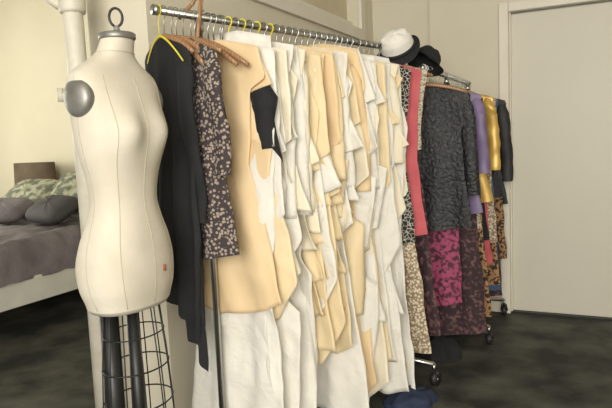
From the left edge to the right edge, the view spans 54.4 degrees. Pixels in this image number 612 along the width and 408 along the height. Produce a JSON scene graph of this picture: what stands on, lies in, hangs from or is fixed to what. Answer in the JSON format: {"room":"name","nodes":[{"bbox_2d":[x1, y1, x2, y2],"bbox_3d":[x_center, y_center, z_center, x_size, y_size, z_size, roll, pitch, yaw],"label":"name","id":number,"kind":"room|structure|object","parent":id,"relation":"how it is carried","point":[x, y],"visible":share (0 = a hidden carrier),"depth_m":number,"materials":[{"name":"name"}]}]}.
{"room":"design studio","nodes":[
{"label":"design studio","id":0,"kind":"room"},
{"bbox_2d":[0,0,90,196],"bbox_3d":[-1.570,-0.723,5.515,4.710,2.900,0.120,0,7,26],"label":"wall","id":1,"kind":"structure","parent":0,"point":[34,126],"depth_m":5.96,"materials":[{"name":"paint"}]},
{"bbox_2d":[86,0,373,407],"bbox_3d":[-0.158,-0.564,3.380,0.290,2.900,2.485,0,7,26],"label":"wall","id":2,"kind":"structure","parent":0,"point":[138,19],"depth_m":2.36,"materials":[{"name":"paint"}]},
{"bbox_2d":[253,0,365,40],"bbox_3d":[-0.086,-1.415,3.258,0.115,0.780,2.000,0,7,26],"label":"window","id":3,"kind":"structure","parent":2,"relation":"in","point":[330,14],"depth_m":3.68,"materials":[{"name":"paint"}]},
{"bbox_2d":[0,289,611,407],"bbox_3d":[-1.244,1.157,1.794,8.600,0.100,7.050,0,7,26],"label":"floor","id":4,"kind":"structure","parent":0,"point":[531,361],"depth_m":3.29,"materials":[{"name":"concrete"}]},
{"bbox_2d":[0,215,80,311],"bbox_3d":[-2.501,0.459,4.450,1.678,0.850,2.180,0,7,26],"label":"bed","id":5,"kind":"object","parent":4,"relation":"on","point":[38,260],"visible":0.46,"depth_m":4.09,"materials":[{"name":"fabric"}]},
{"bbox_2d":[0,197,33,222],"bbox_3d":[-2.455,0.050,4.825,0.480,0.197,0.285,-1,6,16],"label":"pillow","id":6,"kind":"object","parent":5,"relation":"on","point":[11,209],"visible":0.93,"depth_m":4.71,"materials":[{"name":"fabric"}]},
{"bbox_2d":[3,179,57,203],"bbox_3d":[-2.417,-0.062,5.218,0.620,0.300,0.357,1,7,27],"label":"pillow","id":7,"kind":"object","parent":5,"relation":"on","point":[35,190],"visible":0.44,"depth_m":5.15,"materials":[{"name":"green fabric"}]},
{"bbox_2d":[25,195,78,223],"bbox_3d":[-1.967,0.040,4.617,0.500,0.210,0.277,2,7,37],"label":"pillow","id":8,"kind":"object","parent":5,"relation":"on","point":[52,209],"visible":0.94,"depth_m":4.50,"materials":[{"name":"grey fabric"}]},
{"bbox_2d":[50,172,78,214],"bbox_3d":[-1.844,-0.095,4.910,0.620,0.342,0.314,0,6,21],"label":"pillow","id":9,"kind":"object","parent":5,"relation":"on","point":[67,184],"visible":0.24,"depth_m":4.89,"materials":[{"name":"green fabric"}]},
{"bbox_2d":[44,0,104,407],"bbox_3d":[-0.829,-0.403,2.101,0.165,2.900,0.110,0,7,26],"label":"pipe","id":10,"kind":"object","parent":4,"relation":"on","point":[72,11],"visible":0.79,"depth_m":2.08,"materials":[{"name":"metal"}]},
{"bbox_2d":[63,7,174,407],"bbox_3d":[-0.504,0.275,1.661,0.413,1.617,0.390,0,7,26],"label":"dress form","id":11,"kind":"object","parent":4,"relation":"on","point":[124,265],"visible":1,"depth_m":1.58,"materials":[{"name":"fabric"}]},
{"bbox_2d":[150,4,440,407],"bbox_3d":[0.008,0.125,2.519,0.480,1.691,1.410,3,8,41],"label":"rack","id":12,"kind":"object","parent":4,"relation":"on","point":[435,376],"visible":0.37,"depth_m":2.16,"materials":[{"name":"silver metal"}]},
{"bbox_2d":[147,4,183,63],"bbox_3d":[-0.472,-0.549,1.933,0.204,0.192,0.016,3,8,41],"label":"hanger","id":13,"kind":"object","parent":12,"relation":"hanging from","point":[160,36],"visible":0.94,"depth_m":1.92,"materials":[{"name":"plastic"}]},
{"bbox_2d":[144,5,208,370],"bbox_3d":[-0.434,-0.040,1.993,0.262,1.221,0.091,2,7,37],"label":"garment","id":14,"kind":"object","parent":12,"relation":"hanging from","point":[181,183],"visible":0.88,"depth_m":1.95,"materials":[{"name":"black fabric"}]},
{"bbox_2d":[172,7,198,49],"bbox_3d":[-0.429,-0.550,1.984,0.311,0.206,0.025,1,7,27],"label":"wooden hanger","id":15,"kind":"object","parent":12,"relation":"hanging from","point":[192,43],"visible":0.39,"depth_m":1.96,"materials":[{"name":"brown wood"}]},
{"bbox_2d":[168,6,203,66],"bbox_3d":[-0.440,-0.548,1.971,0.252,0.206,0.025,1,7,31],"label":"wooden hanger","id":16,"kind":"object","parent":12,"relation":"hanging from","point":[195,54],"visible":0.44,"depth_m":1.93,"materials":[{"name":"brown wood"}]},
{"bbox_2d":[178,0,203,36],"bbox_3d":[-0.375,-0.569,2.046,0.141,0.455,0.021,-1,6,16],"label":"hanger","id":17,"kind":"object","parent":12,"relation":"hanging from","point":[200,5],"visible":0.48,"depth_m":2.03,"materials":[{"name":"brown wood"}]},
{"bbox_2d":[180,8,239,259],"bbox_3d":[-0.400,-0.233,2.034,0.418,0.849,0.088,3,8,43],"label":"dress","id":18,"kind":"object","parent":12,"relation":"hanging from","point":[219,235],"visible":0.38,"depth_m":1.94,"materials":[{"name":"multicoloured fabric"}]},
{"bbox_2d":[188,10,238,66],"bbox_3d":[-0.388,-0.556,2.031,0.370,0.207,0.025,1,7,31],"label":"wooden hanger","id":19,"kind":"object","parent":12,"relation":"hanging from","point":[224,54],"visible":0.41,"depth_m":1.96,"materials":[{"name":"brown wood"}]},
{"bbox_2d":[191,10,248,66],"bbox_3d":[-0.377,-0.558,2.044,0.409,0.207,0.025,1,7,27],"label":"wooden hanger","id":20,"kind":"object","parent":12,"relation":"hanging from","point":[231,53],"visible":0.36,"depth_m":1.98,"materials":[{"name":"brown wood"}]},
{"bbox_2d":[192,13,284,407],"bbox_3d":[-0.275,0.140,2.167,0.456,1.630,0.075,0,6,24],"label":"muslin toile","id":21,"kind":"object","parent":12,"relation":"hanging from","point":[251,348],"visible":0.29,"depth_m":2.17,"materials":[{"name":"white fabric"}]},
{"bbox_2d":[203,12,281,312],"bbox_3d":[-0.311,-0.134,2.130,0.475,1.073,0.047,0,7,25],"label":"paper pattern","id":22,"kind":"object","parent":12,"relation":"hanging from","point":[247,282],"visible":0.37,"depth_m":2.08,"materials":[{"name":"beige paper"}]},
{"bbox_2d":[217,15,282,160],"bbox_3d":[-0.246,-0.407,2.113,0.424,0.532,0.056,2,7,37],"label":"bodice","id":23,"kind":"object","parent":12,"relation":"hanging from","point":[264,100],"visible":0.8,"depth_m":2.03,"materials":[{"name":"black fabric"}]},
{"bbox_2d":[207,16,301,407],"bbox_3d":[-0.248,0.131,2.214,0.485,1.624,0.090,1,7,27],"label":"muslin toile","id":24,"kind":"object","parent":12,"relation":"hanging from","point":[288,325],"visible":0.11,"depth_m":2.17,"materials":[{"name":"white fabric"}]},
{"bbox_2d":[219,15,296,320],"bbox_3d":[-0.259,-0.102,2.170,0.499,1.152,0.045,1,7,31],"label":"paper pattern","id":25,"kind":"object","parent":12,"relation":"hanging from","point":[286,277],"visible":0.09,"depth_m":2.09,"materials":[{"name":"beige paper"}]},
{"bbox_2d":[232,17,300,275],"bbox_3d":[-0.222,-0.169,2.210,0.448,1.030,0.060,2,7,35],"label":"muslin toile","id":26,"kind":"object","parent":12,"relation":"hanging from","point":[280,54],"visible":0.05,"depth_m":2.08,"materials":[{"name":"white fabric"}]},
{"bbox_2d":[240,18,310,218],"bbox_3d":[-0.194,-0.281,2.221,0.474,0.810,0.065,2,7,35],"label":"muslin toile","id":27,"kind":"object","parent":12,"relation":"hanging from","point":[297,200],"visible":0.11,"depth_m":2.12,"materials":[{"name":"white fabric"}]},
{"bbox_2d":[246,20,317,407],"bbox_3d":[-0.175,0.115,2.319,0.453,1.620,0.090,0,6,23],"label":"muslin toile","id":28,"kind":"object","parent":12,"relation":"hanging from","point":[301,297],"visible":0.11,"depth_m":2.26,"materials":[{"name":"white fabric"}]},
{"bbox_2d":[254,21,320,250],"bbox_3d":[-0.157,-0.240,2.281,0.462,0.908,0.082,1,7,29],"label":"muslin toile","id":29,"kind":"object","parent":12,"relation":"hanging from","point":[310,223],"visible":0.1,"depth_m":2.21,"materials":[{"name":"white fabric"}]},
{"bbox_2d":[261,22,335,351],"bbox_3d":[-0.121,-0.056,2.327,0.464,1.286,0.083,0,6,21],"label":"paper pattern","id":30,"kind":"object","parent":12,"relation":"hanging from","point":[313,260],"visible":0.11,"depth_m":2.27,"materials":[{"name":"beige paper"}]},
{"bbox_2d":[267,23,341,316],"bbox_3d":[-0.086,-0.118,2.342,0.487,1.168,0.068,1,7,33],"label":"muslin toile","id":31,"kind":"object","parent":12,"relation":"hanging from","point":[325,180],"visible":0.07,"depth_m":2.26,"materials":[{"name":"white fabric"}]},
{"bbox_2d":[273,24,345,364],"bbox_3d":[-0.078,-0.003,2.377,0.478,1.406,0.080,1,7,31],"label":"paper pattern","id":32,"kind":"object","parent":12,"relation":"hanging from","point":[334,302],"visible":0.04,"depth_m":2.31,"materials":[{"name":"beige paper"}]},
{"bbox_2d":[280,25,341,230],"bbox_3d":[-0.059,-0.198,2.399,0.442,1.025,0.058,0,6,24],"label":"paper pattern","id":33,"kind":"object","parent":12,"relation":"hanging from","point":[329,82],"visible":0.09,"depth_m":2.29,"materials":[{"name":"beige paper"}]},
{"bbox_2d":[286,27,351,353],"bbox_3d":[-0.026,-0.049,2.450,0.460,1.333,0.078,1,7,30],"label":"paper pattern","id":34,"kind":"object","parent":12,"relation":"hanging from","point":[337,152],"visible":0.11,"depth_m":2.36,"materials":[{"name":"beige paper"}]},
{"bbox_2d":[292,27,368,407],"bbox_3d":[0.025,0.088,2.487,0.465,1.618,0.081,0,6,21],"label":"muslin toile","id":35,"kind":"object","parent":12,"relation":"hanging from","point":[341,378],"visible":0.05,"depth_m":2.49,"materials":[{"name":"white fabric"}]},
{"bbox_2d":[299,29,362,231],"bbox_3d":[0.028,-0.293,2.475,0.498,0.858,0.065,2,7,36],"label":"muslin toile","id":36,"kind":"object","parent":12,"relation":"hanging from","point":[352,141],"visible":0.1,"depth_m":2.36,"materials":[{"name":"white fabric"}]},
{"bbox_2d":[305,30,368,315],"bbox_3d":[0.039,-0.110,2.518,0.498,1.231,0.094,1,7,27],"label":"paper pattern","id":37,"kind":"object","parent":12,"relation":"hanging from","point":[353,236],"visible":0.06,"depth_m":2.47,"materials":[{"name":"beige paper"}]},
{"bbox_2d":[305,31,378,399],"bbox_3d":[0.078,0.087,2.578,0.469,1.639,0.070,0,6,23],"label":"paper pattern","id":38,"kind":"object","parent":12,"relation":"hanging from","point":[367,323],"visible":0.16,"depth_m":2.53,"materials":[{"name":"beige paper"}]},
{"bbox_2d":[317,32,377,247],"bbox_3d":[0.094,-0.241,2.564,0.477,0.987,0.052,1,7,31],"label":"muslin toile","id":39,"kind":"object","parent":12,"relation":"hanging from","point":[364,207],"visible":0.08,"depth_m":2.49,"materials":[{"name":"white fabric"}]},
{"bbox_2d":[322,32,388,396],"bbox_3d":[0.134,0.078,2.623,0.441,1.635,0.060,0,6,21],"label":"muslin toile","id":40,"kind":"object","parent":12,"relation":"hanging from","point":[380,363],"visible":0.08,"depth_m":2.61,"materials":[{"name":"white fabric"}]},
{"bbox_2d":[327,33,386,322],"bbox_3d":[0.138,-0.113,2.631,0.484,1.259,0.074,1,7,31],"label":"muslin toile","id":41,"kind":"object","parent":12,"relation":"hanging from","point":[380,172],"visible":0.09,"depth_m":2.53,"materials":[{"name":"white fabric"}]},
{"bbox_2d":[332,34,396,361],"bbox_3d":[0.165,0.028,2.672,0.455,1.548,0.066,0,6,20],"label":"paper pattern","id":42,"kind":"object","parent":12,"relation":"hanging from","point":[383,137],"visible":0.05,"depth_m":2.58,"materials":[{"name":"beige paper"}]},
{"bbox_2d":[337,35,400,273],"bbox_3d":[0.183,-0.185,2.679,0.494,1.127,0.069,0,6,21],"label":"muslin toile","id":43,"kind":"object","parent":12,"relation":"hanging from","point":[389,232],"visible":0.06,"depth_m":2.63,"materials":[{"name":"white fabric"}]},
{"bbox_2d":[343,36,408,393],"bbox_3d":[0.225,0.061,2.727,0.479,1.630,0.068,1,7,28],"label":"muslin toile","id":44,"kind":"object","parent":12,"relation":"hanging from","point":[398,382],"visible":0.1,"depth_m":2.69,"materials":[{"name":"white fabric"}]},
{"bbox_2d":[348,37,408,219],"bbox_3d":[0.240,-0.292,2.726,0.472,0.928,0.065,0,6,23],"label":"muslin toile","id":45,"kind":"object","parent":12,"relation":"hanging from","point":[399,143],"visible":0.15,"depth_m":2.64,"materials":[{"name":"white fabric"}]},
{"bbox_2d":[355,38,415,389],"bbox_3d":[0.298,0.062,2.811,0.437,1.657,0.069,1,7,30],"label":"muslin toile","id":46,"kind":"object","parent":12,"relation":"hanging from","point":[397,265],"visible":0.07,"depth_m":2.75,"materials":[{"name":"white fabric"}]},
{"bbox_2d":[361,40,414,243],"bbox_3d":[0.284,-0.283,2.816,0.470,0.969,0.061,1,7,31],"label":"dress","id":47,"kind":"object","parent":12,"relation":"hanging from","point":[407,226],"visible":0.16,"depth_m":2.73,"materials":[{"name":"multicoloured fabric"}]},
{"bbox_2d":[377,27,419,64],"bbox_3d":[0.438,-0.765,2.915,0.179,0.182,0.194,-6,7,-30],"label":"hat","id":48,"kind":"object","parent":12,"relation":"on","point":[401,47],"visible":0.89,"depth_m":2.85,"materials":[{"name":"fabric"}]},
{"bbox_2d":[367,41,431,353],"bbox_3d":[0.329,-0.025,2.877,0.570,1.499,0.062,2,7,35],"label":"gown","id":49,"kind":"object","parent":12,"relation":"hanging from","point":[414,290],"visible":0.11,"depth_m":2.79,"materials":[{"name":"beige fabric"}]},
{"bbox_2d":[374,41,427,235],"bbox_3d":[0.344,-0.303,2.883,0.485,0.949,0.068,1,7,33],"label":"dress","id":50,"kind":"object","parent":12,"relation":"hanging from","point":[412,168],"visible":0.25,"depth_m":2.79,"materials":[{"name":"red fabric"}]},
{"bbox_2d":[378,42,426,149],"bbox_3d":[0.367,-0.506,2.895,0.489,0.549,0.063,2,7,36],"label":"blouse","id":51,"kind":"object","parent":12,"relation":"hanging from","point":[424,71],"visible":0.16,"depth_m":2.76,"materials":[{"name":"white fabric"}]},
{"bbox_2d":[391,62,440,335],"bbox_3d":[0.413,-0.064,2.973,0.540,1.449,0.062,2,7,38],"label":"gown","id":52,"kind":"object","parent":12,"relation":"hanging from","point":[421,242],"visible":0.15,"depth_m":2.87,"materials":[{"name":"brown fabric"}]},
{"bbox_2d":[383,385,438,407],"bbox_3d":[0.492,0.886,2.784,0.277,0.083,0.212,-6,7,-31],"label":"fabric bundle","id":53,"kind":"object","parent":4,"relation":"on","point":[422,397],"visible":0.76,"depth_m":2.73,"materials":[{"name":"blue fabric"}]},
{"bbox_2d":[420,335,461,363],"bbox_3d":[0.755,0.784,3.376,0.230,0.142,0.298,-2,6,2],"label":"fabric bundle","id":54,"kind":"object","parent":4,"relation":"on","point":[445,349],"visible":0.66,"depth_m":3.28,"materials":[{"name":"black fabric"}]},
{"bbox_2d":[419,64,507,344],"bbox_3d":[0.873,0.029,3.571,0.488,1.591,1.205,0,7,26],"label":"rack","id":55,"kind":"object","parent":4,"relation":"on","point":[489,338],"visible":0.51,"depth_m":3.50,"materials":[{"name":"silver metal"}]},
{"bbox_2d":[407,45,443,76],"bbox_3d":[0.612,-0.732,3.036,0.167,0.154,0.188,-4,6,-10],"label":"hat","id":56,"kind":"object","parent":55,"relation":"on","point":[427,55],"visible":0.75,"depth_m":3.06,"materials":[{"name":"fabric"}]},
{"bbox_2d":[428,66,461,305],"bbox_3d":[0.665,-0.082,3.146,0.304,1.269,0.063,0,7,26],"label":"gown","id":57,"kind":"object","parent":55,"relation":"hanging from","point":[444,245],"visible":0.16,"depth_m":3.15,"materials":[{"name":"pink fabric"}]},
{"bbox_2d":[424,64,467,92],"bbox_3d":[0.588,-0.621,2.982,0.435,0.158,0.025,-1,6,16],"label":"wooden hanger","id":58,"kind":"object","parent":55,"relation":"hanging from","point":[428,84],"visible":0.55,"depth_m":2.95,"materials":[{"name":"brown wood"}]},
{"bbox_2d":[419,65,479,231],"bbox_3d":[0.622,-0.281,3.046,0.510,0.849,0.064,0,6,22],"label":"sweater","id":59,"kind":"object","parent":55,"relation":"hanging from","point":[448,153],"visible":0.56,"depth_m":3.00,"materials":[{"name":"grey fabric"}]},
{"bbox_2d":[438,74,481,228],"bbox_3d":[0.746,-0.289,3.308,0.444,0.899,0.065,0,7,26],"label":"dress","id":60,"kind":"object","parent":55,"relation":"hanging from","point":[479,225],"visible":0.03,"depth_m":3.25,"materials":[{"name":"fabric"}]},
{"bbox_2d":[433,77,489,213],"bbox_3d":[0.697,-0.326,3.198,0.562,0.799,0.067,0,7,26],"label":"blouse","id":61,"kind":"object","parent":55,"relation":"hanging from","point":[479,108],"visible":0.17,"depth_m":3.08,"materials":[{"name":"purple fabric"}]},
{"bbox_2d":[436,76,487,334],"bbox_3d":[0.735,0.001,3.282,0.502,1.469,0.065,0,7,26],"label":"gown","id":62,"kind":"object","parent":55,"relation":"hanging from","point":[467,317],"visible":0.15,"depth_m":3.25,"materials":[{"name":"purple fabric"}]},
{"bbox_2d":[441,73,491,316],"bbox_3d":[0.785,-0.042,3.388,0.520,1.409,0.062,0,7,26],"label":"dress","id":63,"kind":"object","parent":55,"relation":"hanging from","point":[487,303],"visible":0.09,"depth_m":3.33,"materials":[{"name":"brown fabric"}]},
{"bbox_2d":[443,72,490,300],"bbox_3d":[0.811,-0.077,3.425,0.480,1.349,0.065,0,7,26],"label":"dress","id":64,"kind":"object","parent":55,"relation":"hanging from","point":[445,72],"visible":0.03,"depth_m":3.35,"materials":[{"name":"brown fabric"}]},
{"bbox_2d":[448,73,489,239],"bbox_3d":[0.850,-0.264,3.508,0.446,0.999,0.060,0,7,26],"label":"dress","id":65,"kind":"object","parent":55,"relation":"hanging from","point":[486,236],"visible":0.06,"depth_m":3.44,"materials":[{"name":"fabric"}]},
{"bbox_2d":[449,74,492,263],"bbox_3d":[0.869,-0.194,3.551,0.463,1.149,0.066,0,7,26],"label":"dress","id":66,"kind":"object","parent":55,"relation":"hanging from","point":[488,253],"visible":0.09,"depth_m":3.50,"materials":[{"name":"red fabric"}]},
{"bbox_2d":[446,73,500,202],"bbox_3d":[0.822,-0.372,3.451,0.591,0.769,0.063,0,7,26],"label":"blouse","id":67,"kind":"object","parent":55,"relation":"hanging from","point":[493,138],"visible":0.16,"depth_m":3.33,"materials":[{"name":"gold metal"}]},
{"bbox_2d":[451,75,497,242],"bbox_3d":[0.886,-0.259,3.595,0.520,1.029,0.060,0,7,26],"label":"gown","id":68,"kind":"object","parent":55,"relation":"hanging from","point":[490,205],"visible":0.11,"depth_m":3.53,"materials":[{"name":"beige fabric"}]},
{"bbox_2d":[453,76,500,284],"bbox_3d":[0.918,-0.131,3.658,0.530,1.299,0.062,0,7,26],"label":"dress","id":69,"kind":"object","parent":55,"relation":"hanging from","point":[493,268],"visible":0.08,"depth_m":3.60,"materials":[{"name":"brown fabric"}]},
{"bbox_2d":[454,76,500,290],"bbox_3d":[0.947,-0.113,3.714,0.504,1.349,0.064,0,7,26],"label":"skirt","id":70,"kind":"object","parent":55,"relation":"hanging from","point":[491,287],"visible":0.02,"depth_m":3.65,"materials":[{"name":"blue fabric"}]},
{"bbox_2d":[459,78,497,233],"bbox_3d":[0.995,-0.151,3.819,0.461,1.299,0.062,0,7,26],"label":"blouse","id":71,"kind":"object","parent":55,"relation":"hanging from","point":[461,78],"visible":0.07,"depth_m":3.75,"materials":[{"name":"black fabric"}]},
{"bbox_2d":[457,77,501,295],"bbox_3d":[0.969,-0.095,3.771,0.520,1.399,0.064,0,7,26],"label":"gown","id":72,"kind":"object","parent":55,"relation":"hanging from","point":[493,292],"visible":0.03,"depth_m":3.72,"materials":[{"name":"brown fabric"}]},
{"bbox_2d":[464,79,506,258],"bbox_3d":[1.052,-0.215,3.929,0.520,1.199,0.066,0,7,26],"label":"dress","id":73,"kind":"object","parent":55,"relation":"hanging from","point":[499,210],"visible":0.1,"depth_m":3.86,"materials":[{"name":"brown fabric"}]},
{"bbox_2d":[462,79,512,197],"bbox_3d":[1.023,-0.413,3.855,0.602,0.789,0.066,0,7,26],"label":"leather jacket","id":74,"kind":"object","parent":55,"relation":"hanging from","point":[505,174],"visible":0.23,"depth_m":3.74,"materials":[{"name":"black leather"}]},
{"bbox_2d":[465,80,513,203],"bbox_3d":[1.078,-0.397,3.972,0.582,0.849,0.063,0,7,26],"label":"leather jacket","id":75,"kind":"object","parent":55,"relation":"hanging from","point":[505,201],"visible":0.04,"depth_m":3.86,"materials":[{"name":"black leather"}]},
{"bbox_3d":[-2.592,0.413,5.902,0.590,0.650,0.300,0,7,26],"label":"nightstand","id":76,"kind":"object","parent":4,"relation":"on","visible":0},
{"bbox_2d":[13,162,56,184],"bbox_3d":[-2.648,-0.156,5.836,0.560,0.500,0.200,0,7,26],"label":"headboard","id":77,"kind":"object","parent":76,"relation":"on","point":[34,170],"visible":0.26,"depth_m":5.70,"materials":[{"name":"brown wood"}]},
{"bbox_2d":[372,0,611,311],"bbox_3d":[2.278,-0.693,3.598,3.890,2.900,0.170,0,7,26],"label":"wall","id":78,"kind":"structure","parent":0,"point":[465,35],"depth_m":4.06,"materials":[{"name":"paint"}]},
{"bbox_2d":[498,0,597,312],"bbox_3d":[1.784,-0.281,3.805,1.039,2.082,0.063,0,7,26],"label":"trim","id":79,"kind":"structure","parent":78,"relation":"attached to","point":[504,24],"depth_m":3.94,"materials":[{"name":"paint"}]},
{"bbox_2d":[511,2,611,316],"bbox_3d":[1.810,-0.258,3.858,0.905,1.998,0.045,0,7,26],"label":"door","id":80,"kind":"structure","parent":78,"relation":"in","point":[561,58],"depth_m":3.89,"materials":[{"name":"paint"}]},
{"bbox_2d":[511,310,611,320],"bbox_3d":[1.837,0.745,3.928,0.915,0.012,0.050,0,7,26],"label":"trim","id":81,"kind":"structure","parent":78,"relation":"attached to","point":[513,311],"depth_m":3.97,"materials":[{"name":"black metal"}]}
]}

